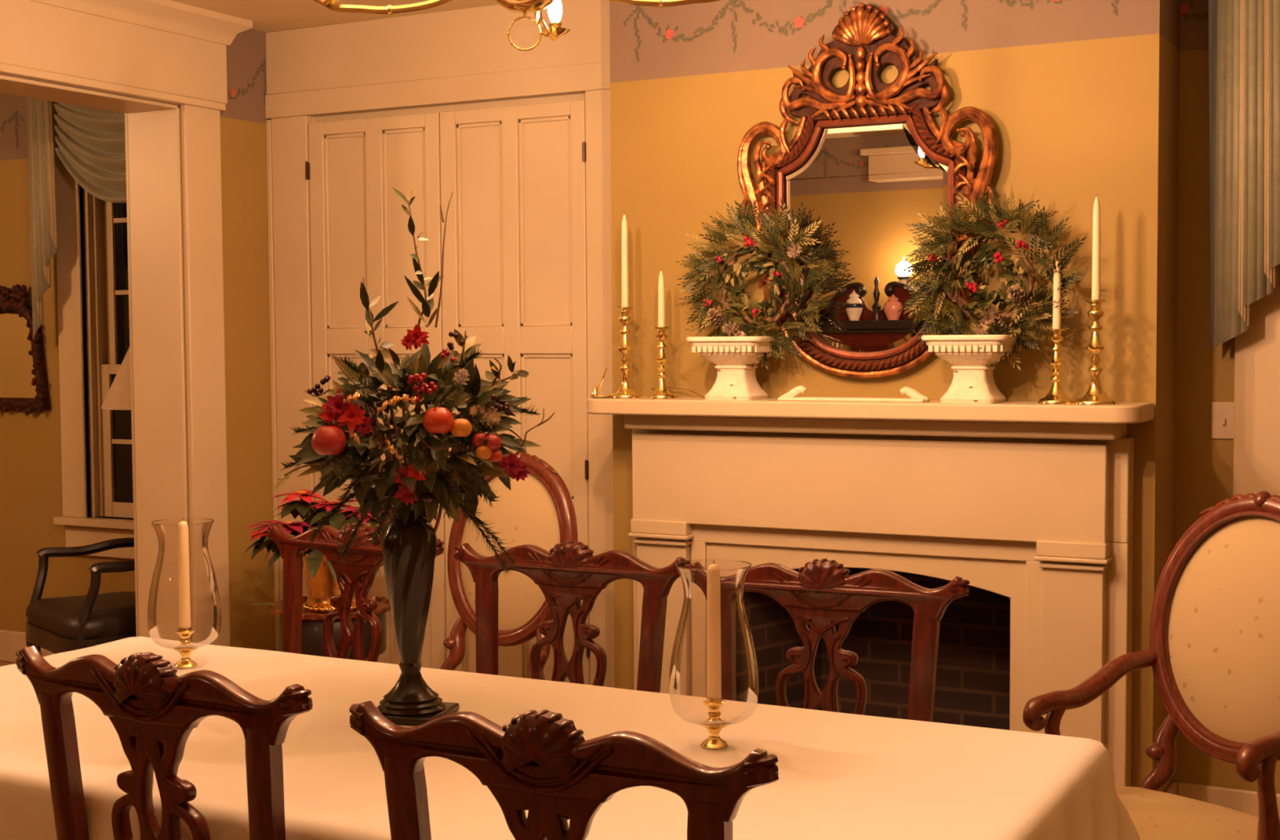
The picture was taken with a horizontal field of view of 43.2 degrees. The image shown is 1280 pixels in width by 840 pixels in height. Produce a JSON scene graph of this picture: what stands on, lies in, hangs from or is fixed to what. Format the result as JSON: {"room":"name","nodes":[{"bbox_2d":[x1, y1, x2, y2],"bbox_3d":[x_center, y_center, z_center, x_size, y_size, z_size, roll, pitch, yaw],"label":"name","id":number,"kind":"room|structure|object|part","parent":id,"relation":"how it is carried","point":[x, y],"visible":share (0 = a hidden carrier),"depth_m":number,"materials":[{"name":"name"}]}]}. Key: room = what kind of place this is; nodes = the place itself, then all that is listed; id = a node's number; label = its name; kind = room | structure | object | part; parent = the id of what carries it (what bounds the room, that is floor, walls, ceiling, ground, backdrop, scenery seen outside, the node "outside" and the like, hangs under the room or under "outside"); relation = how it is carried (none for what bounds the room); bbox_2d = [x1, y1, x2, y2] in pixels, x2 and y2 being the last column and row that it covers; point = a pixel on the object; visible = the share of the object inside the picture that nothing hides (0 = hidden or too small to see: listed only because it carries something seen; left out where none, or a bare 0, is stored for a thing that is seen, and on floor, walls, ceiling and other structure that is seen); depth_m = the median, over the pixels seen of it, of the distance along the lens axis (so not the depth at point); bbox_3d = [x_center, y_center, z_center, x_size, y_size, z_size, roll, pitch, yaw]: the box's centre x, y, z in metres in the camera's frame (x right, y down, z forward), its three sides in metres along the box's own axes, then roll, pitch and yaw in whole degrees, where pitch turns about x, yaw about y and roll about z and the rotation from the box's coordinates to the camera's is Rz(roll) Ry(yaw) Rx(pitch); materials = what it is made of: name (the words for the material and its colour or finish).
{"room":"dining room","nodes":[
{"label":"dining room","id":0,"kind":"room"},
{"bbox_2d":[0,661,16,666],"bbox_3d":[-2.040,1.410,3.863,10.050,0.120,6.800,1,3,28],"label":"floor","id":1,"kind":"structure","parent":0,"point":[2,663],"depth_m":7.71,"materials":[{"name":"brown wood"}]},
{"bbox_2d":[25,537,136,653],"bbox_3d":[-2.160,0.712,6.643,0.576,0.997,0.646,-3,4,-39],"label":"armchair","id":2,"kind":"object","parent":1,"relation":"on","point":[60,624],"visible":0.52,"depth_m":6.42,"materials":[{"name":"black leather"}]},
{"bbox_3d":[-2.519,1.027,6.722,0.059,0.363,0.056,-1,3,-16],"label":"leg","id":3,"kind":"part","parent":2,"relation":"part of","materials":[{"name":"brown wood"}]},
{"bbox_3d":[-2.173,1.047,6.293,0.056,0.363,0.059,1,3,29],"label":"leg","id":4,"kind":"part","parent":2,"relation":"part of","materials":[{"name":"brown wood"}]},
{"bbox_3d":[-2.187,0.790,6.624,0.505,0.100,0.628,-3,4,-39],"label":"seat","id":5,"kind":"part","parent":2,"relation":"part of","materials":[{"name":"black leather"}]},
{"bbox_3d":[-2.186,0.872,6.629,0.505,0.075,0.623,-3,4,-39],"label":"seat frame","id":6,"kind":"part","parent":2,"relation":"part of","materials":[{"name":"brown wood"}]},
{"bbox_3d":[-2.328,0.543,6.855,0.444,0.068,0.049,-2,3,-31],"label":"armrest","id":7,"kind":"part","parent":2,"relation":"part of","materials":[{"name":"brown wood"}]},
{"bbox_3d":[-1.981,0.562,6.425,0.049,0.068,0.444,2,4,43],"label":"armrest","id":8,"kind":"part","parent":2,"relation":"part of","materials":[{"name":"brown wood"}]},
{"bbox_2d":[101,346,131,409],"bbox_3d":[-2.066,0.389,6.971,0.469,1.604,0.469,1,3,28],"label":"floor lamp","id":9,"kind":"object","parent":1,"relation":"on","point":[118,396],"visible":0.13,"depth_m":6.79,"materials":[{"name":"beige fabric"}]},
{"bbox_2d":[15,645,312,839],"bbox_3d":[-0.664,0.877,2.840,0.672,1.029,0.581,1,3,32],"label":"dining chair","id":10,"kind":"object","parent":1,"relation":"on","point":[153,711],"visible":1,"depth_m":2.60,"materials":[{"name":"brown wood"}]},
{"bbox_3d":[-0.791,0.442,2.616,0.664,0.102,0.053,1,3,32],"label":"crest rail","id":11,"kind":"part","parent":10,"relation":"part of","materials":[{"name":"brown wood"}]},
{"bbox_2d":[269,595,391,659],"bbox_3d":[-1.073,0.945,5.657,0.428,0.609,0.432,1,3,28],"label":"table","id":12,"kind":"object","parent":1,"relation":"on","point":[312,636],"visible":0.2,"depth_m":5.48,"materials":[{"name":"brown wood"}]},
{"bbox_2d":[246,602,282,605],"bbox_3d":[-1.262,0.639,5.590,0.187,0.010,0.072,1,3,23],"label":"fallen leaf","id":13,"kind":"object","parent":12,"relation":"on","point":[256,603],"visible":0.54,"depth_m":5.61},
{"bbox_2d":[302,553,355,612],"bbox_3d":[-1.066,0.549,5.623,0.235,0.214,0.235,-2,3,-22],"label":"flower pot","id":14,"kind":"object","parent":12,"relation":"on","point":[320,589],"visible":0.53,"depth_m":5.54,"materials":[{"name":"gold metal"}]},
{"bbox_2d":[243,489,392,582],"bbox_3d":[-1.079,0.419,5.618,0.721,0.357,0.594,1,3,28],"label":"poinsettia","id":15,"kind":"object","parent":14,"relation":"in","point":[303,507],"visible":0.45,"depth_m":5.51,"materials":[{"name":"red plant"}]},
{"bbox_2d":[266,522,444,662],"bbox_3d":[-0.921,0.806,4.272,0.672,1.029,0.581,2,4,36],"label":"dining chair","id":16,"kind":"object","parent":1,"relation":"on","point":[357,571],"visible":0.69,"depth_m":4.45,"materials":[{"name":"brown wood"}]},
{"bbox_3d":[-0.784,0.350,4.441,0.664,0.102,0.053,2,4,36],"label":"crest rail","id":17,"kind":"part","parent":16,"relation":"part of","materials":[{"name":"brown wood"}]},
{"bbox_2d":[440,452,577,679],"bbox_3d":[-0.575,0.697,4.983,0.619,1.168,0.682,1,3,32],"label":"chair","id":18,"kind":"object","parent":1,"relation":"on","point":[538,510],"visible":0.37,"depth_m":5.12,"materials":[{"name":"brown wood"}]},
{"bbox_3d":[-0.601,0.749,5.224,0.118,0.251,0.067,-2,3,-31],"label":"post","id":19,"kind":"part","parent":18,"relation":"part of","materials":[{"name":"brown wood"}]},
{"bbox_3d":[-0.315,0.757,5.018,0.067,0.251,0.118,0,3,13],"label":"post","id":20,"kind":"part","parent":18,"relation":"part of","materials":[{"name":"brown wood"}]},
{"bbox_2d":[349,700,778,839],"bbox_3d":[-0.014,0.894,2.426,0.672,1.029,0.581,1,3,28],"label":"dining chair","id":21,"kind":"object","parent":1,"relation":"on","point":[539,762],"visible":1,"depth_m":2.17,"materials":[{"name":"brown wood"}]},
{"bbox_2d":[453,540,689,693],"bbox_3d":[-0.282,0.825,3.827,0.672,1.029,0.581,1,3,28],"label":"dining chair","id":22,"kind":"object","parent":1,"relation":"on","point":[570,571],"visible":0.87,"depth_m":4.00,"materials":[{"name":"brown wood"}]},
{"bbox_3d":[-0.174,0.367,4.014,0.664,0.102,0.053,1,3,28],"label":"crest rail","id":23,"kind":"part","parent":22,"relation":"part of","materials":[{"name":"brown wood"}]},
{"bbox_2d":[684,558,969,721],"bbox_3d":[0.317,0.839,3.463,0.672,1.029,0.581,1,3,25],"label":"dining chair","id":24,"kind":"object","parent":1,"relation":"on","point":[823,593],"visible":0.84,"depth_m":3.63,"materials":[{"name":"brown wood"}]},
{"bbox_3d":[0.413,0.382,3.655,0.664,0.102,0.053,1,3,25],"label":"crest rail","id":25,"kind":"part","parent":24,"relation":"part of","materials":[{"name":"brown wood"}]},
{"bbox_2d":[586,396,1154,786],"bbox_3d":[0.733,0.598,5.151,1.765,1.335,0.628,1,3,28],"label":"fireplace mantel","id":26,"kind":"object","parent":1,"relation":"on","point":[1029,504],"visible":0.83,"depth_m":4.93,"materials":[{"name":"white paint"}]},
{"bbox_2d":[590,367,610,398],"bbox_3d":[-0.129,-0.121,5.288,0.069,0.099,0.069,1,3,28],"label":"candle snuffer","id":27,"kind":"object","parent":26,"relation":"on","point":[595,394],"visible":1,"depth_m":5.28,"materials":[{"name":"gold metal"}]},
{"bbox_3d":[-0.128,-0.077,5.291,0.069,0.010,0.069,1,3,28],"label":"dish","id":28,"kind":"part","parent":27,"relation":"part of","materials":[{"name":"gold metal"}]},
{"bbox_2d":[610,306,640,398],"bbox_3d":[-0.048,-0.221,5.284,0.099,0.298,0.099,1,3,28],"label":"candlestick","id":29,"kind":"object","parent":26,"relation":"on","point":[625,391],"visible":1,"depth_m":5.27,"materials":[{"name":"gold metal"}]},
{"bbox_2d":[621,212,628,306],"bbox_3d":[-0.050,-0.517,5.269,0.023,0.318,0.023,1,3,28],"label":"taper candle","id":30,"kind":"object","parent":29,"relation":"on","point":[624,272],"visible":1,"depth_m":5.26,"materials":[{"name":"beige wax"}]},
{"bbox_2d":[647,326,675,399],"bbox_3d":[0.070,-0.186,5.223,0.091,0.232,0.091,1,3,28],"label":"candlestick","id":31,"kind":"object","parent":26,"relation":"on","point":[661,392],"visible":1,"depth_m":5.21,"materials":[{"name":"gold metal"}]},
{"bbox_2d":[657,268,665,326],"bbox_3d":[0.069,-0.389,5.213,0.023,0.198,0.023,1,3,28],"label":"taper candle","id":32,"kind":"object","parent":31,"relation":"on","point":[661,315],"visible":1,"depth_m":5.21,"materials":[{"name":"beige wax"}]},
{"bbox_2d":[650,386,704,397],"bbox_3d":[0.134,-0.090,5.285,0.066,0.032,0.246,-3,4,-36],"label":"cord","id":33,"kind":"object","parent":26,"relation":"on","point":[667,387],"visible":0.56,"depth_m":5.31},
{"bbox_2d":[685,336,782,399],"bbox_3d":[0.305,-0.165,5.107,0.256,0.198,0.256,1,3,28],"label":"urn","id":34,"kind":"object","parent":26,"relation":"on","point":[734,357],"visible":0.98,"depth_m":5.04,"materials":[{"name":"white ceramic"}]},
{"bbox_2d":[685,336,782,365],"bbox_3d":[0.304,-0.217,5.104,0.256,0.092,0.256,1,3,28],"label":"bowl","id":35,"kind":"object","parent":34,"relation":"on","point":[719,350],"depth_m":5.02,"materials":[{"name":"white ceramic"}]},
{"bbox_2d":[675,197,839,372],"bbox_3d":[0.340,-0.422,5.049,0.579,0.547,0.185,1,3,28],"label":"wreath","id":36,"kind":"object","parent":34,"relation":"in","point":[726,289],"visible":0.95,"depth_m":5.06,"materials":[{"name":"green plant"}]},
{"bbox_2d":[777,385,929,402],"bbox_3d":[0.645,-0.080,4.904,0.473,0.046,0.070,1,3,28],"label":"tray","id":37,"kind":"object","parent":26,"relation":"on","point":[792,395],"visible":1,"depth_m":4.87,"materials":[{"name":"white stone"}]},
{"bbox_3d":[0.683,0.806,5.023,1.142,0.932,0.040,1,3,28],"label":"frame","id":38,"kind":"part","parent":26,"relation":"part of","materials":[{"name":"white paint"}]},
{"bbox_2d":[586,396,1154,423],"bbox_3d":[0.640,-0.035,4.950,1.765,0.050,0.248,1,3,28],"label":"shelf","id":39,"kind":"object","parent":26,"relation":"attached to","point":[679,409],"depth_m":4.82,"materials":[{"name":"white paint"}]},
{"bbox_3d":[0.680,0.014,4.973,1.565,0.050,0.175,1,3,28],"label":"bed moulding","id":40,"kind":"part","parent":26,"relation":"part of","materials":[{"name":"white paint"}]},
{"bbox_2d":[920,334,1024,403],"bbox_3d":[0.980,-0.151,4.753,0.256,0.198,0.256,1,3,28],"label":"urn","id":41,"kind":"object","parent":26,"relation":"on","point":[971,357],"visible":0.97,"depth_m":4.68,"materials":[{"name":"white ceramic"}]},
{"bbox_2d":[920,334,1024,365],"bbox_3d":[0.980,-0.204,4.750,0.256,0.092,0.256,1,3,28],"label":"bowl","id":42,"kind":"object","parent":41,"relation":"on","point":[955,349],"depth_m":4.66,"materials":[{"name":"white ceramic"}]},
{"bbox_2d":[897,182,1086,369],"bbox_3d":[1.008,-0.414,4.699,0.568,0.562,0.186,1,3,28],"label":"wreath","id":43,"kind":"object","parent":41,"relation":"in","point":[930,304],"visible":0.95,"depth_m":4.71,"materials":[{"name":"green plant"}]},
{"bbox_2d":[1038,328,1073,404],"bbox_3d":[1.194,-0.155,4.635,0.099,0.215,0.099,1,3,28],"label":"candlestick","id":44,"kind":"object","parent":26,"relation":"on","point":[1055,395],"visible":1,"depth_m":4.62,"materials":[{"name":"gold metal"}]},
{"bbox_2d":[1052,258,1061,328],"bbox_3d":[1.192,-0.356,4.624,0.023,0.211,0.023,1,3,28],"label":"taper candle","id":45,"kind":"object","parent":44,"relation":"on","point":[1056,318],"visible":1,"depth_m":4.62,"materials":[{"name":"beige wax"}]},
{"bbox_2d":[1072,299,1117,404],"bbox_3d":[1.291,-0.193,4.582,0.123,0.296,0.123,1,3,28],"label":"candlestick","id":46,"kind":"object","parent":26,"relation":"on","point":[1095,395],"visible":1,"depth_m":4.57,"materials":[{"name":"gold metal"}]},
{"bbox_2d":[1091,194,1100,299],"bbox_3d":[1.289,-0.483,4.567,0.023,0.308,0.023,1,3,28],"label":"taper candle","id":47,"kind":"object","parent":46,"relation":"on","point":[1095,287],"visible":1,"depth_m":4.56,"materials":[{"name":"beige wax"}]},
{"bbox_2d":[1101,742,1108,751],"bbox_3d":[-0.467,0.995,3.185,2.496,0.757,1.109,1,3,28],"label":"dining table","id":48,"kind":"object","parent":1,"relation":"on","point":[1104,744],"visible":0.09,"depth_m":3.06,"materials":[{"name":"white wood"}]},
{"bbox_2d":[0,636,1140,839],"bbox_3d":[-0.457,0.740,3.194,2.673,0.265,1.237,1,3,28],"label":"tablecloth","id":49,"kind":"object","parent":48,"relation":"on","point":[842,775],"visible":0.6,"depth_m":2.91,"materials":[{"name":"white fabric"}]},
{"bbox_2d":[173,626,197,668],"bbox_3d":[-1.070,0.534,3.805,0.058,0.094,0.058,1,3,28],"label":"candlestick","id":50,"kind":"object","parent":49,"relation":"on","point":[185,662],"visible":0.89,"depth_m":3.79,"materials":[{"name":"gold metal"}]},
{"bbox_2d":[177,518,191,628],"bbox_3d":[-1.071,0.364,3.797,0.026,0.268,0.026,1,3,28],"label":"taper candle","id":51,"kind":"object","parent":50,"relation":"on","point":[184,615],"visible":0.97,"depth_m":3.79,"materials":[{"name":"beige wax"}]},
{"bbox_2d":[147,517,222,648],"bbox_3d":[-1.071,0.385,3.798,0.168,0.297,0.168,1,3,28],"label":"shade","id":52,"kind":"object","parent":50,"relation":"on","point":[217,611],"visible":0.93,"depth_m":3.76,"materials":[{"name":"clear glass"}]},
{"bbox_2d":[376,503,459,725],"bbox_3d":[-0.467,0.361,3.279,0.152,0.485,0.152,0,3,16],"label":"flower vase","id":53,"kind":"object","parent":49,"relation":"on","point":[409,549],"visible":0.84,"depth_m":3.25,"materials":[{"name":"black metal"}]},
{"bbox_2d":[273,186,555,575],"bbox_3d":[-0.460,-0.073,3.256,0.546,0.794,0.429,-1,3,-16],"label":"flower arrangement","id":54,"kind":"object","parent":53,"relation":"in","point":[345,429],"visible":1,"depth_m":3.19,"materials":[{"name":"green plant"}]},
{"bbox_3d":[-0.598,-0.009,3.133,0.055,0.055,0.024,0,3,0],"label":"flower","id":55,"kind":"part","parent":54,"relation":"part of","materials":[{"name":"red plant"}]},
{"bbox_3d":[-0.580,-0.028,3.131,0.060,0.065,0.027,0,3,0],"label":"flower","id":56,"kind":"part","parent":54,"relation":"part of","materials":[{"name":"red plant"}]},
{"bbox_3d":[-0.560,-0.005,3.120,0.061,0.064,0.023,0,3,0],"label":"flower","id":57,"kind":"part","parent":54,"relation":"part of","materials":[{"name":"red plant"}]},
{"bbox_3d":[-0.533,0.011,3.125,0.038,0.044,0.019,0,3,0],"label":"flower","id":58,"kind":"part","parent":54,"relation":"part of","materials":[{"name":"red plant"}]},
{"bbox_3d":[-0.456,0.108,3.130,0.040,0.041,0.020,0,3,0],"label":"flower","id":59,"kind":"part","parent":54,"relation":"part of","materials":[{"name":"red plant"}]},
{"bbox_3d":[-0.456,0.146,3.146,0.047,0.042,0.019,0,3,0],"label":"flower","id":60,"kind":"part","parent":54,"relation":"part of","materials":[{"name":"red plant"}]},
{"bbox_3d":[-0.457,-0.155,3.186,0.031,0.038,0.015,-1,3,-5],"label":"flower","id":61,"kind":"part","parent":54,"relation":"part of","materials":[{"name":"red plant"}]},
{"bbox_3d":[-0.433,0.100,3.123,0.039,0.040,0.018,0,3,0],"label":"flower","id":62,"kind":"part","parent":54,"relation":"part of","materials":[{"name":"red plant"}]},
{"bbox_3d":[-0.442,-0.165,3.195,0.051,0.052,0.021,0,3,0],"label":"flower","id":63,"kind":"part","parent":54,"relation":"part of","materials":[{"name":"red plant"}]},
{"bbox_3d":[-0.254,0.087,3.188,0.054,0.046,0.021,0,3,0],"label":"flower","id":64,"kind":"part","parent":54,"relation":"part of","materials":[{"name":"red plant"}]},
{"bbox_3d":[-0.240,0.105,3.200,0.048,0.035,0.019,0,3,0],"label":"flower","id":65,"kind":"part","parent":54,"relation":"part of","materials":[{"name":"red plant"}]},
{"bbox_3d":[-0.407,0.175,3.270,0.029,0.115,0.007,0,3,0],"label":"handle","id":66,"kind":"part","parent":53,"relation":"part of","materials":[{"name":"brown metal"}]},
{"bbox_2d":[700,696,728,750],"bbox_3d":[0.139,0.566,3.028,0.058,0.094,0.058,1,3,28],"label":"candlestick","id":67,"kind":"object","parent":49,"relation":"on","point":[713,742],"visible":0.93,"depth_m":3.02,"materials":[{"name":"gold metal"}]},
{"bbox_2d":[669,559,759,726],"bbox_3d":[0.138,0.417,3.021,0.168,0.297,0.168,1,3,28],"label":"shade","id":68,"kind":"object","parent":67,"relation":"on","point":[674,671],"visible":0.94,"depth_m":2.98,"materials":[{"name":"clear glass"}]},
{"bbox_2d":[706,560,721,698],"bbox_3d":[0.138,0.396,3.019,0.026,0.268,0.026,1,3,28],"label":"taper candle","id":69,"kind":"object","parent":67,"relation":"on","point":[713,687],"visible":0.98,"depth_m":3.01,"materials":[{"name":"beige wax"}]},
{"bbox_2d":[1022,491,1279,839],"bbox_3d":[1.176,0.757,3.570,0.682,1.168,0.619,-3,4,-40],"label":"armchair","id":70,"kind":"object","parent":1,"relation":"on","point":[1213,654],"visible":0.93,"depth_m":3.70,"materials":[{"name":"brown wood"}]},
{"bbox_3d":[1.054,0.628,3.774,0.427,0.150,0.050,-2,3,-31],"label":"armrest","id":71,"kind":"part","parent":70,"relation":"part of","materials":[{"name":"brown wood"}]},
{"bbox_3d":[1.225,0.809,3.807,0.118,0.251,0.067,-1,3,-13],"label":"post","id":72,"kind":"part","parent":70,"relation":"part of","materials":[{"name":"brown wood"}]},
{"bbox_3d":[1.124,0.900,3.518,0.519,0.081,0.580,-2,4,-36],"label":"seat","id":73,"kind":"part","parent":70,"relation":"part of","materials":[{"name":"beige fabric"}]},
{"bbox_3d":[1.394,0.477,3.697,0.162,0.608,0.520,-2,4,-36],"label":"frame","id":74,"kind":"part","parent":70,"relation":"part of","materials":[{"name":"brown wood"}]},
{"bbox_3d":[1.360,0.647,3.359,0.427,0.150,0.050,-3,4,-42],"label":"armrest","id":75,"kind":"part","parent":70,"relation":"part of","materials":[{"name":"brown wood"}]},
{"bbox_2d":[0,93,135,632],"bbox_3d":[-3.177,-0.221,7.877,3.850,2.745,0.203,1,3,28],"label":"wall","id":76,"kind":"structure","parent":0,"point":[31,472],"depth_m":7.61,"materials":[{"name":"paint"}]},
{"bbox_2d":[0,284,50,414],"bbox_3d":[-2.993,-0.333,7.633,0.520,0.611,0.061,1,3,28],"label":"mirror","id":77,"kind":"object","parent":76,"relation":"attached to","point":[24,382],"visible":0.96,"depth_m":7.59,"materials":[{"name":"brown metal"}]},
{"bbox_3d":[-2.989,-0.304,7.640,0.390,0.397,0.001,1,3,28],"label":"glass","id":78,"kind":"part","parent":77,"relation":"part of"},
{"bbox_2d":[0,629,54,662],"bbox_3d":[-3.255,1.086,7.740,3.871,0.150,0.432,2,4,37],"label":"baseboard","id":79,"kind":"structure","parent":76,"relation":"attached to","point":[11,642],"depth_m":7.72,"materials":[{"name":"white paint"}]},
{"bbox_2d":[52,101,134,559],"bbox_3d":[-2.118,-0.411,7.252,1.250,2.085,0.225,1,3,28],"label":"window","id":80,"kind":"structure","parent":76,"relation":"in","point":[109,449],"depth_m":7.44,"materials":[{"name":"white paint"}]},
{"bbox_3d":[-2.094,-0.736,7.284,0.828,1.060,0.035,1,3,28],"label":"sash","id":81,"kind":"part","parent":80,"relation":"part of","materials":[{"name":"white paint"}]},
{"bbox_3d":[-2.107,0.102,7.291,0.828,0.705,0.035,1,3,28],"label":"sash","id":82,"kind":"part","parent":80,"relation":"part of","materials":[{"name":"white paint"}]},
{"bbox_3d":[-2.094,-0.734,7.284,0.738,0.975,0.005,1,3,28],"label":"glass","id":83,"kind":"part","parent":80,"relation":"part of","materials":[{"name":"black glass"}]},
{"bbox_3d":[-2.107,0.090,7.290,0.738,0.600,0.005,1,3,28],"label":"glass","id":84,"kind":"part","parent":80,"relation":"part of","materials":[{"name":"black glass"}]},
{"bbox_2d":[2,28,275,650],"bbox_3d":[-2.853,-0.031,4.086,0.253,2.745,5.577,1,3,28],"label":"wall","id":85,"kind":"structure","parent":0,"point":[243,121],"depth_m":6.32,"materials":[{"name":"paint"}]},
{"bbox_2d":[0,0,230,646],"bbox_3d":[-2.487,-0.025,4.769,0.325,2.660,3.405,1,3,28],"label":"trim","id":86,"kind":"structure","parent":85,"relation":"attached to","point":[39,42],"depth_m":6.04,"materials":[{"name":"white paint"}]},
{"bbox_2d":[29,0,253,45],"bbox_3d":[-2.336,-1.389,4.636,0.108,0.095,3.500,1,3,28],"label":"trim","id":87,"kind":"structure","parent":85,"relation":"attached to","point":[167,15],"depth_m":5.81,"materials":[{"name":"white paint"}]},
{"bbox_2d":[170,0,497,32],"bbox_3d":[-2.058,-1.452,3.718,10.050,0.120,6.800,1,3,28],"label":"ceiling","id":88,"kind":"structure","parent":0,"point":[265,15],"depth_m":5.96,"materials":[{"name":"paint"}]},
{"bbox_2d":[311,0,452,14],"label":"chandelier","id":89,"kind":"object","parent":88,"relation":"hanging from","point":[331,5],"depth_m":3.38,"materials":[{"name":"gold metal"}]},
{"bbox_3d":[-0.473,-0.893,3.381,0.384,0.088,0.019,0,3,5],"label":"arm","id":90,"kind":"part","parent":89,"relation":"part of","materials":[{"name":"gold metal"}]},
{"bbox_2d":[495,0,570,50],"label":"chandelier","id":91,"kind":"object","parent":88,"relation":"hanging from","point":[554,31],"depth_m":3.36,"materials":[{"name":"gold metal"}]},
{"bbox_3d":[-0.217,-0.905,3.590,0.019,0.088,0.384,0,3,5],"label":"arm","id":92,"kind":"part","parent":91,"relation":"part of","materials":[{"name":"gold metal"}]},
{"bbox_3d":[-0.199,-0.969,3.776,0.032,0.080,0.033,1,3,28],"label":"bulb","id":93,"kind":"part","parent":91,"relation":"part of","materials":[{"name":"white glass"}]},
{"bbox_2d":[608,0,719,8],"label":"chandelier","id":94,"kind":"object","parent":88,"relation":"hanging from","point":[660,3],"depth_m":3.33,"materials":[{"name":"gold metal"}]},
{"bbox_3d":[-0.007,-0.893,3.334,0.384,0.088,0.019,0,3,5],"label":"arm","id":95,"kind":"part","parent":94,"relation":"part of","materials":[{"name":"gold metal"}]},
{"bbox_2d":[309,92,585,123],"bbox_3d":[-0.771,-0.154,6.250,1.924,2.745,0.250,1,3,28],"label":"wall","id":96,"kind":"structure","parent":0,"point":[580,95],"depth_m":6.04,"materials":[{"name":"white paint"}]},
{"bbox_2d":[305,111,446,669],"bbox_3d":[-1.012,0.013,6.236,0.621,2.336,0.060,1,3,28],"label":"door","id":97,"kind":"structure","parent":96,"relation":"in","point":[359,228],"depth_m":6.19,"materials":[{"name":"white paint"}]},
{"bbox_2d":[265,0,614,688],"bbox_3d":[-0.726,-0.145,6.067,1.674,2.745,0.032,1,3,28],"label":"trim","id":98,"kind":"structure","parent":96,"relation":"attached to","point":[464,55],"depth_m":6.04,"materials":[{"name":"white paint"}]},
{"bbox_2d":[440,99,590,684],"bbox_3d":[-0.453,0.024,5.943,0.630,2.336,0.060,1,3,28],"label":"door","id":99,"kind":"structure","parent":96,"relation":"in","point":[514,279],"depth_m":5.89,"materials":[{"name":"white paint"}]},
{"bbox_2d":[609,0,1180,791],"bbox_3d":[0.810,-0.115,5.278,1.780,2.745,0.503,1,3,28],"label":"wall","id":100,"kind":"structure","parent":0,"point":[1081,98],"depth_m":4.85,"materials":[{"name":"paint"}]},
{"bbox_2d":[737,2,997,377],"bbox_3d":[0.688,-0.702,4.978,0.839,1.147,0.089,1,3,28],"label":"wall mirror","id":101,"kind":"object","parent":100,"relation":"attached to","point":[869,155],"visible":0.84,"depth_m":4.98,"materials":[{"name":"gold metal"}]},
{"bbox_3d":[0.684,-0.557,4.975,0.641,0.808,0.020,1,4,28],"label":"rope moulding","id":102,"kind":"part","parent":101,"relation":"part of","materials":[{"name":"brown wood"}]},
{"bbox_3d":[0.696,-0.558,4.998,0.544,0.712,0.002,1,4,28],"label":"glass","id":103,"kind":"part","parent":101,"relation":"part of","materials":[{"name":"clear mirror"}]},
{"bbox_2d":[1172,0,1279,794],"bbox_3d":[2.555,-0.092,4.611,2.260,2.745,0.263,1,3,28],"label":"wall","id":104,"kind":"structure","parent":0,"point":[1204,464],"depth_m":4.91,"materials":[{"name":"paint"}]},
{"bbox_2d":[1164,781,1279,818],"bbox_3d":[2.489,1.219,4.379,2.076,0.150,0.340,1,3,28],"label":"baseboard","id":105,"kind":"structure","parent":104,"relation":"attached to","point":[1242,800],"depth_m":4.92,"materials":[{"name":"white paint"}]},
{"bbox_2d":[1211,401,1234,439],"bbox_3d":[1.761,0.002,4.878,0.070,0.112,0.018,1,3,28],"label":"switch plate","id":106,"kind":"object","parent":104,"relation":"attached to","point":[1222,412],"visible":1,"depth_m":4.88,"materials":[{"name":"white plastic"}]},
{"bbox_2d":[1208,0,1279,351],"bbox_3d":[2.269,-0.819,4.466,1.400,1.255,0.185,1,3,28],"label":"drapery","id":107,"kind":"object","parent":104,"relation":"attached to","point":[1244,35],"visible":1,"depth_m":4.71,"materials":[{"name":"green fabric"}]},
{"bbox_2d":[1232,263,1279,497],"bbox_3d":[2.384,-0.196,4.603,1.330,1.985,0.225,1,3,28],"label":"window","id":108,"kind":"structure","parent":104,"relation":"in","point":[1256,411],"depth_m":4.81,"materials":[{"name":"white paint"}]},
{"bbox_3d":[-1.710,-0.176,6.799,0.250,2.745,0.350,1,3,28],"label":"wall","id":109,"kind":"structure","parent":0,"visible":0},
{"bbox_2d":[26,97,126,339],"bbox_3d":[-2.194,-0.933,7.086,1.370,1.155,0.208,1,3,28],"label":"swag","id":110,"kind":"object","parent":109,"relation":"attached to","point":[91,141],"visible":0.41,"depth_m":7.26,"materials":[{"name":"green fabric"}]}
]}

